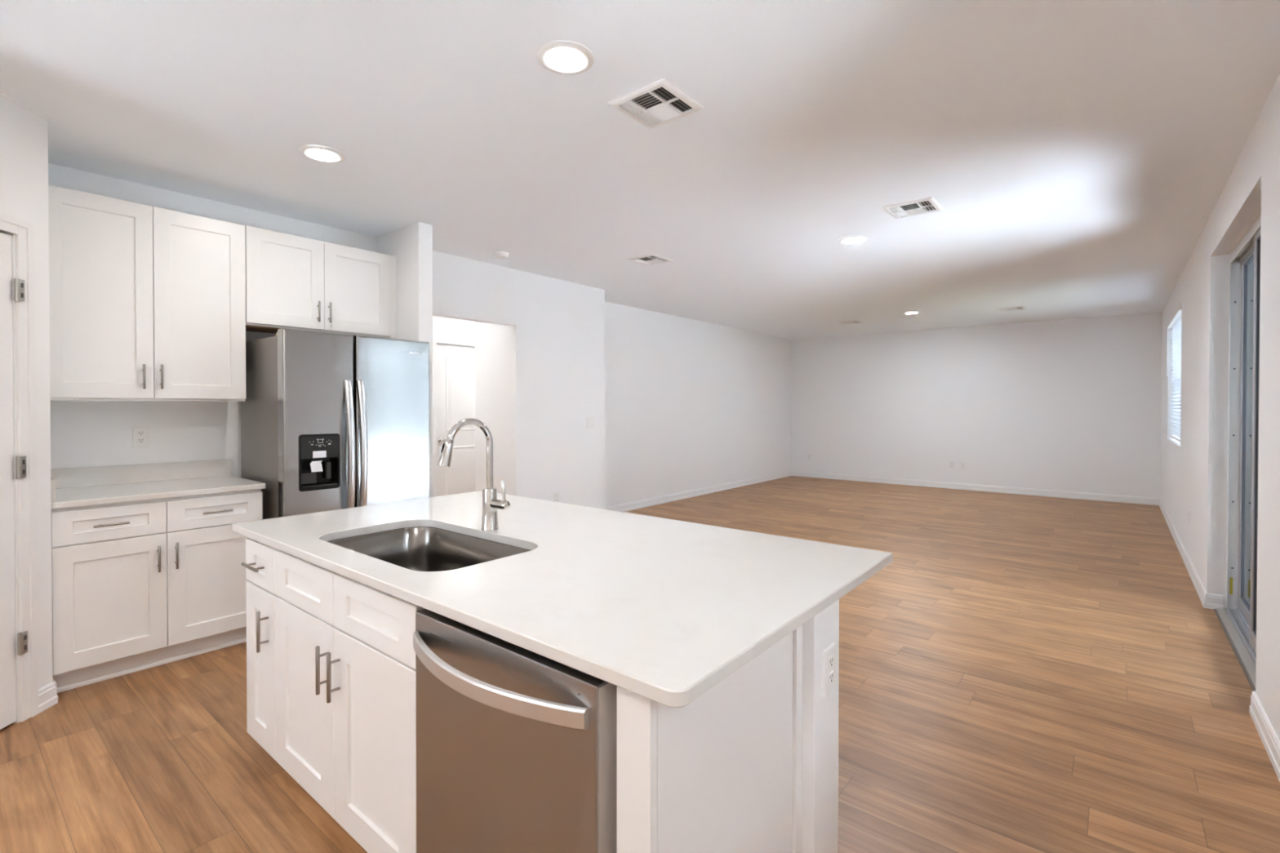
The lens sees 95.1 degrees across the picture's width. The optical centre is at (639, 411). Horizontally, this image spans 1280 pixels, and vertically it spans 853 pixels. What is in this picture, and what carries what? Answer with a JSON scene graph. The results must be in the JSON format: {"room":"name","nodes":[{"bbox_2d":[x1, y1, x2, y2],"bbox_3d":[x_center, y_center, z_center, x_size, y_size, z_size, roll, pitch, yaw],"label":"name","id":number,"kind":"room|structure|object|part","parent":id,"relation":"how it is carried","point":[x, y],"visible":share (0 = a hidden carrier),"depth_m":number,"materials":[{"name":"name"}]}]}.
{"room":"kitchen","nodes":[
{"label":"kitchen","id":0,"kind":"room"},
{"bbox_2d":[0,93,52,723],"bbox_3d":[-3.504,0.015,1.793,1.619,2.722,2.403,0,1,39],"label":"wall","id":1,"kind":"structure","parent":0,"point":[24,134],"depth_m":2.66,"materials":[{"name":"white paint"}]},
{"bbox_2d":[0,232,27,729],"bbox_3d":[-2.716,0.300,2.196,0.062,2.123,0.782,0,1,-4],"label":"door","id":2,"kind":"structure","parent":1,"relation":"in","point":[7,622],"depth_m":2.53,"materials":[{"name":"white paint"}]},
{"bbox_2d":[0,213,38,722],"bbox_3d":[-2.684,0.268,2.185,0.018,2.212,0.913,0,1,-6],"label":"trim","id":3,"kind":"structure","parent":1,"relation":"attached to","point":[24,231],"depth_m":2.60,"materials":[{"name":"white paint"}]},
{"bbox_2d":[38,678,57,713],"bbox_3d":[-2.748,1.317,2.724,0.046,0.103,0.155,0,1,-23],"label":"baseboard","id":4,"kind":"structure","parent":1,"relation":"attached to","point":[47,694],"depth_m":2.70,"materials":[{"name":"white paint"}]},
{"bbox_2d":[48,163,604,509],"bbox_3d":[-2.141,-0.015,5.092,0.665,2.722,4.677,0,1,39],"label":"wall","id":5,"kind":"structure","parent":0,"point":[540,339],"depth_m":5.74,"materials":[{"name":"white paint"}]},
{"bbox_2d":[132,426,149,447],"bbox_3d":[-2.993,0.153,3.510,0.009,0.124,0.078,0,1,39],"label":"wall outlet","id":6,"kind":"object","parent":5,"relation":"attached to","point":[140,435],"visible":1,"depth_m":3.51,"materials":[{"name":"white plastic"}]},
{"bbox_2d":[137,431,144,435],"bbox_3d":[-2.991,0.131,3.508,0.003,0.031,0.035,0,1,39],"label":"receptacle","id":7,"kind":"object","parent":6,"relation":"attached to","point":[139,433],"depth_m":3.51,"materials":[{"name":"grey plastic"}]},
{"bbox_2d":[137,437,144,443],"bbox_3d":[-2.991,0.174,3.509,0.003,0.031,0.035,0,1,39],"label":"receptacle","id":8,"kind":"object","parent":6,"relation":"attached to","point":[140,440],"depth_m":3.51,"materials":[{"name":"grey plastic"}]},
{"bbox_2d":[50,458,231,488],"bbox_3d":[-2.980,0.370,3.520,0.020,0.106,0.889,0,1,39],"label":"backsplash","id":9,"kind":"structure","parent":5,"relation":"attached to","point":[131,473],"depth_m":3.49,"materials":[{"name":"white stone"}]},
{"bbox_2d":[48,184,245,401],"bbox_3d":[-2.849,-0.607,3.386,0.379,1.094,0.894,0,1,39],"label":"upper cabinet","id":10,"kind":"object","parent":5,"relation":"attached to","point":[147,303],"visible":0.98,"depth_m":3.25,"materials":[{"name":"white paint"}]},
{"bbox_3d":[-2.881,-0.611,3.124,0.020,1.078,0.440,0,1,39],"label":"door","id":11,"kind":"part","parent":10,"relation":"part of","materials":[{"name":"white paint"}]},
{"bbox_3d":[-2.750,-0.193,3.243,0.040,0.137,0.012,0,1,39],"label":"handle","id":12,"kind":"part","parent":10,"relation":"part of","materials":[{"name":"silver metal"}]},
{"bbox_3d":[-2.701,-0.195,3.303,0.040,0.137,0.012,0,1,39],"label":"handle","id":13,"kind":"part","parent":10,"relation":"part of","materials":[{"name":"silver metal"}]},
{"bbox_3d":[-2.600,-0.614,3.470,0.020,1.078,0.446,0,1,39],"label":"door","id":14,"kind":"part","parent":10,"relation":"part of","materials":[{"name":"white paint"}]},
{"bbox_2d":[244,225,396,338],"bbox_3d":[-2.254,-0.852,4.116,0.379,0.623,0.990,0,1,39],"label":"upper cabinet","id":15,"kind":"object","parent":5,"relation":"attached to","point":[293,282],"visible":0.96,"depth_m":3.96,"materials":[{"name":"white paint"}]},
{"bbox_3d":[-2.310,-0.857,3.824,0.020,0.603,0.460,0,1,39],"label":"door","id":16,"kind":"part","parent":15,"relation":"part of","materials":[{"name":"white paint"}]},
{"bbox_3d":[-2.299,-0.544,4.119,0.290,0.006,0.920,0,1,39],"label":"panel","id":17,"kind":"part","parent":15,"relation":"part of","materials":[{"name":"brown wood"}]},
{"bbox_3d":[-2.170,-0.673,3.952,0.040,0.138,0.012,0,1,39],"label":"handle","id":18,"kind":"part","parent":15,"relation":"part of","materials":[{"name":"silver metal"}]},
{"bbox_3d":[-2.124,-0.676,4.008,0.040,0.138,0.012,0,1,39],"label":"handle","id":19,"kind":"part","parent":15,"relation":"part of","materials":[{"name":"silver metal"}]},
{"bbox_3d":[-2.016,-0.861,4.186,0.020,0.603,0.467,0,1,39],"label":"door","id":20,"kind":"part","parent":15,"relation":"part of","materials":[{"name":"white paint"}]},
{"bbox_2d":[554,491,559,502],"bbox_3d":[-0.869,0.905,6.133,0.009,0.124,0.078,0,1,39],"label":"wall outlet","id":21,"kind":"object","parent":5,"relation":"attached to","point":[557,495],"visible":0.88,"depth_m":6.13,"materials":[{"name":"white plastic"}]},
{"bbox_2d":[375,222,432,497],"bbox_3d":[-1.808,-0.009,4.471,0.635,2.722,0.110,0,1,39],"label":"wall","id":22,"kind":"structure","parent":0,"point":[411,245],"depth_m":4.29,"materials":[{"name":"white paint"}]},
{"bbox_2d":[432,315,475,347],"bbox_3d":[-1.786,-0.027,6.348,1.460,2.722,4.800,0,1,39],"label":"wall","id":23,"kind":"structure","parent":0,"point":[446,327],"depth_m":6.83,"materials":[{"name":"white paint"}]},
{"bbox_2d":[432,336,475,497],"bbox_3d":[-2.077,0.239,6.948,0.016,2.180,0.880,0,1,39],"label":"trim","id":24,"kind":"structure","parent":23,"relation":"attached to","point":[436,340],"depth_m":6.63,"materials":[{"name":"white paint"}]},
{"bbox_2d":[436,343,475,496],"bbox_3d":[-2.078,0.274,6.949,0.105,2.090,0.736,0,1,39],"label":"door","id":25,"kind":"structure","parent":23,"relation":"in","point":[455,365],"depth_m":6.87,"materials":[{"name":"white paint"}]},
{"bbox_3d":[-2.263,0.331,6.694,0.070,0.064,0.064,0,1,39],"label":"knob","id":26,"kind":"part","parent":25,"relation":"part of","materials":[{"name":"silver metal"}]},
{"bbox_3d":[-2.089,-0.206,6.953,0.006,0.870,0.500,0,1,39],"label":"panel","id":27,"kind":"part","parent":25,"relation":"part of","materials":[{"name":"white paint"}]},
{"bbox_3d":[-2.089,0.759,6.962,0.006,0.700,0.500,0,1,39],"label":"panel","id":28,"kind":"part","parent":25,"relation":"part of","materials":[{"name":"white paint"}]},
{"bbox_2d":[0,0,1279,339],"bbox_3d":[0.727,-1.426,5.264,6.970,0.100,13.207,0,1,39],"label":"ceiling","id":29,"kind":"structure","parent":0,"point":[1076,156],"depth_m":2.79,"materials":[{"name":"white paint"}]},
{"bbox_2d":[298,144,345,163],"bbox_3d":[-1.671,-1.352,3.081,0.216,0.010,0.216,0,1,39],"label":"recessed light","id":30,"kind":"object","parent":29,"relation":"in","point":[321,153],"visible":1,"depth_m":3.06,"materials":[{"name":"white"}]},
{"bbox_2d":[493,251,509,258],"bbox_3d":[-1.208,-1.355,5.093,0.134,0.042,0.134,0,1,39],"label":"smoke detector","id":31,"kind":"object","parent":29,"relation":"attached to","point":[498,255],"visible":1,"depth_m":5.05,"materials":[{"name":"white plastic"}]},
{"bbox_2d":[537,40,594,75],"bbox_3d":[-0.283,-1.343,2.230,0.216,0.010,0.216,0,1,39],"label":"recessed light","id":32,"kind":"object","parent":29,"relation":"in","point":[563,60],"visible":1,"depth_m":2.22,"materials":[{"name":"white plastic"}]},
{"bbox_2d":[626,253,673,265],"bbox_3d":[0.096,-1.370,5.297,0.304,0.012,0.304,0,1,39],"label":"ceiling vent","id":33,"kind":"object","parent":29,"relation":"in","point":[650,259],"visible":1,"depth_m":5.27,"materials":[{"name":"white metal"}]},
{"bbox_2d":[608,78,704,128],"bbox_3d":[0.073,-1.344,2.583,0.304,0.012,0.304,0,1,39],"label":"ceiling vent","id":34,"kind":"object","parent":29,"relation":"in","point":[659,103],"visible":1,"depth_m":2.56,"materials":[{"name":"white metal"}]},
{"bbox_2d":[837,320,862,324],"bbox_3d":[3.328,-1.405,9.254,0.304,0.012,0.304,0,1,39],"label":"ceiling vent","id":35,"kind":"object","parent":29,"relation":"in","point":[855,321],"visible":1,"depth_m":9.21,"materials":[{"name":"white metal"}]},
{"bbox_2d":[838,235,866,244],"bbox_3d":[1.696,-1.364,4.673,0.216,0.010,0.216,0,1,39],"label":"recessed light","id":36,"kind":"object","parent":29,"relation":"in","point":[854,239],"visible":1,"depth_m":4.66,"materials":[{"name":"white"}]},
{"bbox_2d":[903,311,919,314],"bbox_3d":[3.857,-1.397,8.312,0.216,0.010,0.216,0,1,39],"label":"recessed light","id":37,"kind":"object","parent":29,"relation":"in","point":[906,313],"visible":1,"depth_m":8.29,"materials":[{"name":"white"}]},
{"bbox_2d":[882,196,942,218],"bbox_3d":[1.830,-1.356,3.920,0.304,0.012,0.304,0,1,39],"label":"ceiling vent","id":38,"kind":"object","parent":29,"relation":"in","point":[928,205],"visible":1,"depth_m":3.90,"materials":[{"name":"white metal"}]},
{"bbox_2d":[997,306,1026,311],"bbox_3d":[5.044,-1.391,7.937,0.304,0.012,0.304,0,1,39],"label":"ceiling vent","id":39,"kind":"object","parent":29,"relation":"in","point":[1015,308],"visible":1,"depth_m":7.91,"materials":[{"name":"white metal"}]},
{"bbox_2d":[0,475,1279,852],"bbox_3d":[0.719,1.377,5.296,6.695,0.060,13.107,0,1,39],"label":"floor","id":40,"kind":"structure","parent":0,"point":[1024,673],"depth_m":2.61,"materials":[{"name":"wood"}]},
{"bbox_2d":[51,488,262,693],"bbox_3d":[-2.736,0.910,3.301,0.675,0.906,0.884,0,1,39],"label":"base cabinet","id":41,"kind":"object","parent":40,"relation":"on","point":[141,584],"visible":0.96,"depth_m":3.05,"materials":[{"name":"white paint"}]},
{"bbox_3d":[-2.654,0.560,2.941,0.020,0.164,0.432,0,1,39],"label":"drawer","id":42,"kind":"part","parent":41,"relation":"part of","materials":[{"name":"white paint"}]},
{"bbox_3d":[-2.654,0.949,2.944,0.020,0.603,0.432,0,1,39],"label":"door","id":43,"kind":"part","parent":41,"relation":"part of","materials":[{"name":"white paint"}]},
{"bbox_3d":[-2.635,0.563,2.917,0.040,0.012,0.134,0,1,39],"label":"handle","id":44,"kind":"part","parent":41,"relation":"part of","materials":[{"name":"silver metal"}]},
{"bbox_2d":[50,458,266,509],"bbox_3d":[-2.739,0.387,3.311,0.658,0.137,0.909,0,1,39],"label":"countertop","id":45,"kind":"structure","parent":41,"relation":"on","point":[104,485],"depth_m":3.34,"materials":[{"name":"white stone"}]},
{"bbox_3d":[-2.518,0.770,3.062,0.040,0.138,0.012,0,1,39],"label":"handle","id":46,"kind":"part","parent":41,"relation":"part of","materials":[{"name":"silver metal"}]},
{"bbox_3d":[-2.471,0.768,3.121,0.040,0.140,0.012,0,1,39],"label":"handle","id":47,"kind":"part","parent":41,"relation":"part of","materials":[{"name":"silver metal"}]},
{"bbox_3d":[-2.375,0.946,3.288,0.020,0.603,0.448,0,1,39],"label":"door","id":48,"kind":"part","parent":41,"relation":"part of","materials":[{"name":"white paint"}]},
{"bbox_3d":[-2.374,0.557,3.284,0.020,0.164,0.448,0,1,39],"label":"drawer","id":49,"kind":"part","parent":41,"relation":"part of","materials":[{"name":"white paint"}]},
{"bbox_3d":[-2.354,0.558,3.262,0.040,0.012,0.138,0,1,39],"label":"handle","id":50,"kind":"part","parent":41,"relation":"part of","materials":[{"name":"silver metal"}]},
{"bbox_2d":[240,537,276,759],"bbox_3d":[-1.278,0.930,2.484,0.300,0.883,0.669,0,1,39],"label":"base cabinet","id":51,"kind":"object","parent":40,"relation":"on","point":[260,565],"visible":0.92,"depth_m":2.26,"materials":[{"name":"white paint"}]},
{"bbox_3d":[-1.476,0.593,2.236,0.152,0.012,0.040,0,1,39],"label":"handle","id":52,"kind":"part","parent":51,"relation":"part of","materials":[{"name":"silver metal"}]},
{"bbox_3d":[-1.458,0.591,2.260,0.300,0.167,0.020,0,1,39],"label":"drawer","id":53,"kind":"part","parent":51,"relation":"part of","materials":[{"name":"white paint"}]},
{"bbox_3d":[-1.458,0.986,2.263,0.300,0.609,0.020,0,1,39],"label":"door","id":54,"kind":"part","parent":51,"relation":"part of","materials":[{"name":"white paint"}]},
{"bbox_3d":[-1.409,0.819,2.184,0.012,0.152,0.040,0,1,39],"label":"handle","id":55,"kind":"part","parent":51,"relation":"part of","materials":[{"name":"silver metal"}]},
{"bbox_2d":[232,490,893,707],"bbox_3d":[-0.418,0.477,2.157,2.237,0.030,1.217,0,1,39],"label":"countertop","id":56,"kind":"structure","parent":51,"relation":"on","point":[660,610],"depth_m":1.61,"materials":[{"name":"white stone"}]},
{"bbox_2d":[326,526,531,571],"bbox_3d":[-0.768,0.603,2.095,0.854,0.218,0.502,0,1,39],"label":"sink","id":57,"kind":"object","parent":56,"relation":"in","point":[419,548],"visible":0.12,"depth_m":2.39,"materials":[{"name":"silver metal"}]},
{"bbox_2d":[437,417,510,530],"bbox_3d":[-0.617,0.243,2.187,0.142,0.436,0.256,0,1,39],"label":"kitchen faucet","id":58,"kind":"object","parent":56,"relation":"on","point":[491,503],"visible":1,"depth_m":2.26,"materials":[{"name":"silver metal"}]},
{"bbox_3d":[-0.642,0.165,2.216,0.026,0.281,0.202,0,1,39],"label":"spout","id":59,"kind":"part","parent":58,"relation":"part of","materials":[{"name":"silver metal"}]},
{"bbox_3d":[-0.520,0.304,2.232,0.021,0.083,0.015,0,1,39],"label":"lever","id":60,"kind":"part","parent":58,"relation":"part of","materials":[{"name":"silver metal"}]},
{"bbox_2d":[240,328,429,519],"bbox_3d":[-2.033,0.436,3.969,0.824,1.843,0.934,0,1,39],"label":"refrigerator","id":61,"kind":"object","parent":40,"relation":"on","point":[330,421],"visible":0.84,"depth_m":3.65,"materials":[{"name":"grey metal"}]},
{"bbox_3d":[-1.969,0.404,3.576,0.082,1.773,0.406,0,1,39],"label":"door","id":62,"kind":"part","parent":61,"relation":"part of","materials":[{"name":"silver metal"}]},
{"bbox_3d":[-1.935,0.213,3.543,0.003,0.132,0.219,0,1,39],"label":"control panel","id":63,"kind":"part","parent":61,"relation":"part of","materials":[{"name":"black plastic"}]},
{"bbox_3d":[-1.929,0.363,3.616,0.030,0.105,0.025,0,1,39],"label":"water spout","id":64,"kind":"part","parent":61,"relation":"part of","materials":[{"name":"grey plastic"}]},
{"bbox_3d":[-1.808,0.307,3.650,0.074,1.006,0.037,0,1,39],"label":"handle","id":65,"kind":"part","parent":61,"relation":"part of","materials":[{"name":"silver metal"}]},
{"bbox_3d":[-1.759,0.307,3.710,0.074,1.006,0.037,0,1,39],"label":"handle","id":66,"kind":"part","parent":61,"relation":"part of","materials":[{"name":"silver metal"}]},
{"bbox_3d":[-1.670,0.401,3.945,0.082,1.773,0.515,0,1,39],"label":"door","id":67,"kind":"part","parent":61,"relation":"part of","materials":[{"name":"silver metal"}]},
{"bbox_2d":[275,549,424,852],"bbox_3d":[-0.781,0.935,2.081,0.976,0.883,0.669,0,1,39],"label":"base cabinet","id":68,"kind":"object","parent":40,"relation":"on","point":[345,654],"visible":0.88,"depth_m":1.79,"materials":[{"name":"white paint"}]},
{"bbox_3d":[-1.153,0.594,2.012,0.482,0.167,0.020,0,1,39],"label":"false drawer","id":69,"kind":"part","parent":68,"relation":"part of","materials":[{"name":"white paint"}]},
{"bbox_3d":[-1.153,0.989,2.015,0.482,0.609,0.020,0,1,39],"label":"door","id":70,"kind":"part","parent":68,"relation":"part of","materials":[{"name":"white paint"}]},
{"bbox_3d":[-1.010,0.818,1.860,0.012,0.152,0.040,0,1,39],"label":"handle","id":71,"kind":"part","parent":68,"relation":"part of","materials":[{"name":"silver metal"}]},
{"bbox_3d":[-0.949,0.819,1.810,0.012,0.152,0.040,0,1,39],"label":"handle","id":72,"kind":"part","parent":68,"relation":"part of","materials":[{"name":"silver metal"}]},
{"bbox_3d":[-0.774,0.992,1.708,0.490,0.609,0.020,0,1,39],"label":"door","id":73,"kind":"part","parent":68,"relation":"part of","materials":[{"name":"white paint"}]},
{"bbox_3d":[-0.774,0.597,1.704,0.490,0.167,0.020,0,1,39],"label":"false drawer","id":74,"kind":"part","parent":68,"relation":"part of","materials":[{"name":"white paint"}]},
{"bbox_2d":[413,608,617,852],"bbox_3d":[-0.160,0.948,1.533,0.660,0.868,0.716,0,1,39],"label":"dishwasher","id":75,"kind":"object","parent":40,"relation":"on","point":[517,746],"visible":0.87,"depth_m":1.27,"materials":[{"name":"silver metal"}]},
{"bbox_3d":[-0.359,0.586,1.281,0.610,0.039,0.079,0,1,39],"label":"handle","id":76,"kind":"part","parent":75,"relation":"part of","materials":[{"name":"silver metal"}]},
{"bbox_2d":[616,625,802,852],"bbox_3d":[0.191,0.943,1.320,0.082,0.883,0.634,1,1,40],"label":"end panel","id":77,"kind":"object","parent":40,"relation":"on","point":[720,771],"visible":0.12,"depth_m":1.24,"materials":[{"name":"white paint"}]},
{"bbox_3d":[0.410,0.941,1.526,0.011,0.883,0.036,0,1,39],"label":"scribe moulding","id":78,"kind":"part","parent":77,"relation":"part of","materials":[{"name":"white paint"}]},
{"bbox_2d":[604,301,791,507],"bbox_3d":[1.059,-0.053,9.414,0.150,2.722,6.067,0,1,39],"label":"wall","id":79,"kind":"structure","parent":0,"point":[690,404],"depth_m":8.86,"materials":[{"name":"white paint"}]},
{"bbox_2d":[604,471,791,511],"bbox_3d":[1.117,1.257,9.367,0.017,0.103,6.050,0,1,39],"label":"baseboard","id":80,"kind":"structure","parent":79,"relation":"attached to","point":[673,497],"depth_m":8.96,"materials":[{"name":"white paint"}]},
{"bbox_2d":[801,599,839,852],"bbox_3d":[-0.334,0.933,2.267,2.165,0.884,0.175,0,1,39],"label":"wall","id":81,"kind":"structure","parent":0,"point":[820,769],"depth_m":1.54,"materials":[{"name":"white paint"}]},
{"bbox_2d":[822,642,835,697],"bbox_3d":[0.515,0.700,1.586,0.009,0.124,0.078,0,1,39],"label":"wall outlet","id":82,"kind":"object","parent":81,"relation":"attached to","point":[829,653],"visible":1,"depth_m":1.57,"materials":[{"name":"white plastic"}]},
{"bbox_2d":[828,655,834,669],"bbox_3d":[0.518,0.678,1.584,0.003,0.031,0.035,0,1,39],"label":"receptacle","id":83,"kind":"object","parent":82,"relation":"attached to","point":[831,658],"depth_m":1.58,"materials":[{"name":"grey plastic"}]},
{"bbox_2d":[828,671,834,684],"bbox_3d":[0.518,0.721,1.584,0.003,0.031,0.035,0,1,39],"label":"receptacle","id":84,"kind":"object","parent":82,"relation":"attached to","point":[831,673],"depth_m":1.58,"materials":[{"name":"grey plastic"}]},
{"bbox_2d":[791,311,1162,497],"bbox_3d":[5.169,-0.057,10.079,5.690,2.722,0.150,0,1,39],"label":"wall","id":85,"kind":"structure","parent":0,"point":[1072,404],"depth_m":9.53,"materials":[{"name":"white paint"}]},
{"bbox_2d":[807,453,811,460],"bbox_3d":[3.326,0.892,11.483,0.078,0.124,0.009,0,1,39],"label":"wall outlet","id":86,"kind":"object","parent":85,"relation":"attached to","point":[809,455],"visible":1,"depth_m":11.48,"materials":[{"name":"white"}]},
{"bbox_2d":[949,460,954,468],"bbox_3d":[5.276,0.899,9.899,0.078,0.124,0.009,0,1,39],"label":"wall outlet","id":87,"kind":"object","parent":85,"relation":"attached to","point":[951,463],"visible":1,"depth_m":9.90,"materials":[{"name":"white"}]},
{"bbox_2d":[960,462,965,469],"bbox_3d":[5.403,0.910,9.790,0.076,0.122,0.017,0,1,39],"label":"cable plate","id":88,"kind":"object","parent":85,"relation":"attached to","point":[962,464],"visible":1,"depth_m":9.79,"materials":[{"name":"white plastic"}]},
{"bbox_2d":[791,470,1159,505],"bbox_3d":[5.174,1.254,9.979,5.540,0.103,0.017,0,1,39],"label":"baseboard","id":89,"kind":"structure","parent":85,"relation":"attached to","point":[1062,494],"depth_m":9.53,"materials":[{"name":"white paint"}]},
{"bbox_2d":[1160,74,1279,741],"bbox_3d":[3.347,0.008,3.167,0.200,2.722,13.177,0,1,39],"label":"wall","id":90,"kind":"structure","parent":0,"point":[1194,475],"depth_m":3.99,"materials":[{"name":"white paint"}]},
{"bbox_2d":[1166,438,1180,448],"bbox_3d":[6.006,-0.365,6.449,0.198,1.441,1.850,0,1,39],"label":"window sill","id":91,"kind":"structure","parent":90,"relation":"in","point":[1177,443],"depth_m":6.51,"materials":[{"name":"white"}]},
{"bbox_2d":[1166,302,1182,441],"bbox_3d":[5.955,-0.384,6.490,0.088,1.396,1.838,0,1,39],"label":"window blind","id":92,"kind":"object","parent":90,"relation":"attached to","point":[1174,323],"visible":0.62,"depth_m":6.66,"materials":[{"name":"white plastic"}]},
{"bbox_3d":[6.376,-0.360,7.018,0.003,1.320,0.003,0,1,9],"label":"ladder cord","id":93,"kind":"part","parent":92,"relation":"part of","materials":[{"name":"white fabric"}]},
{"bbox_3d":[5.969,0.306,6.485,0.046,0.018,1.830,0,1,39],"label":"rail","id":94,"kind":"part","parent":92,"relation":"part of","materials":[{"name":"white plastic"}]},
{"bbox_2d":[1188,509,1190,524],"bbox_3d":[4.704,0.903,5.012,0.009,0.124,0.078,0,1,39],"label":"wall outlet","id":95,"kind":"object","parent":90,"relation":"attached to","point":[1188,509],"visible":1,"depth_m":5.00,"materials":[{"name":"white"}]},
{"bbox_2d":[1159,497,1279,781],"bbox_3d":[3.278,1.317,3.205,0.097,0.103,12.890,0,1,39],"label":"baseboard","id":96,"kind":"structure","parent":90,"relation":"attached to","point":[1268,735],"depth_m":2.65,"materials":[{"name":"white paint"}]},
{"bbox_2d":[1213,608,1255,691],"bbox_3d":[3.410,1.362,3.310,0.045,0.012,1.820,0,1,39],"label":"trim","id":97,"kind":"structure","parent":90,"relation":"attached to","point":[1245,656],"depth_m":3.39,"materials":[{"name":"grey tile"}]},
{"bbox_2d":[1225,213,1261,666],"bbox_3d":[3.471,0.153,3.250,0.110,2.430,1.820,0,1,39],"label":"door","id":98,"kind":"structure","parent":90,"relation":"in","point":[1245,258],"depth_m":3.84,"materials":[{"name":"white glass"}]},
{"bbox_3d":[3.752,0.150,3.565,0.032,2.359,0.924,0,1,39],"label":"fixed panel","id":99,"kind":"part","parent":98,"relation":"part of","materials":[{"name":"glass"}]},
{"bbox_3d":[3.752,0.135,3.565,0.006,2.193,0.798,0,1,39],"label":"glass pane","id":100,"kind":"part","parent":98,"relation":"part of","materials":[{"name":"clear glass"}]},
{"bbox_3d":[3.204,0.155,2.958,0.032,2.359,0.970,0,1,39],"label":"sliding panel","id":101,"kind":"part","parent":98,"relation":"part of","materials":[{"name":"grey metal"}]}
]}

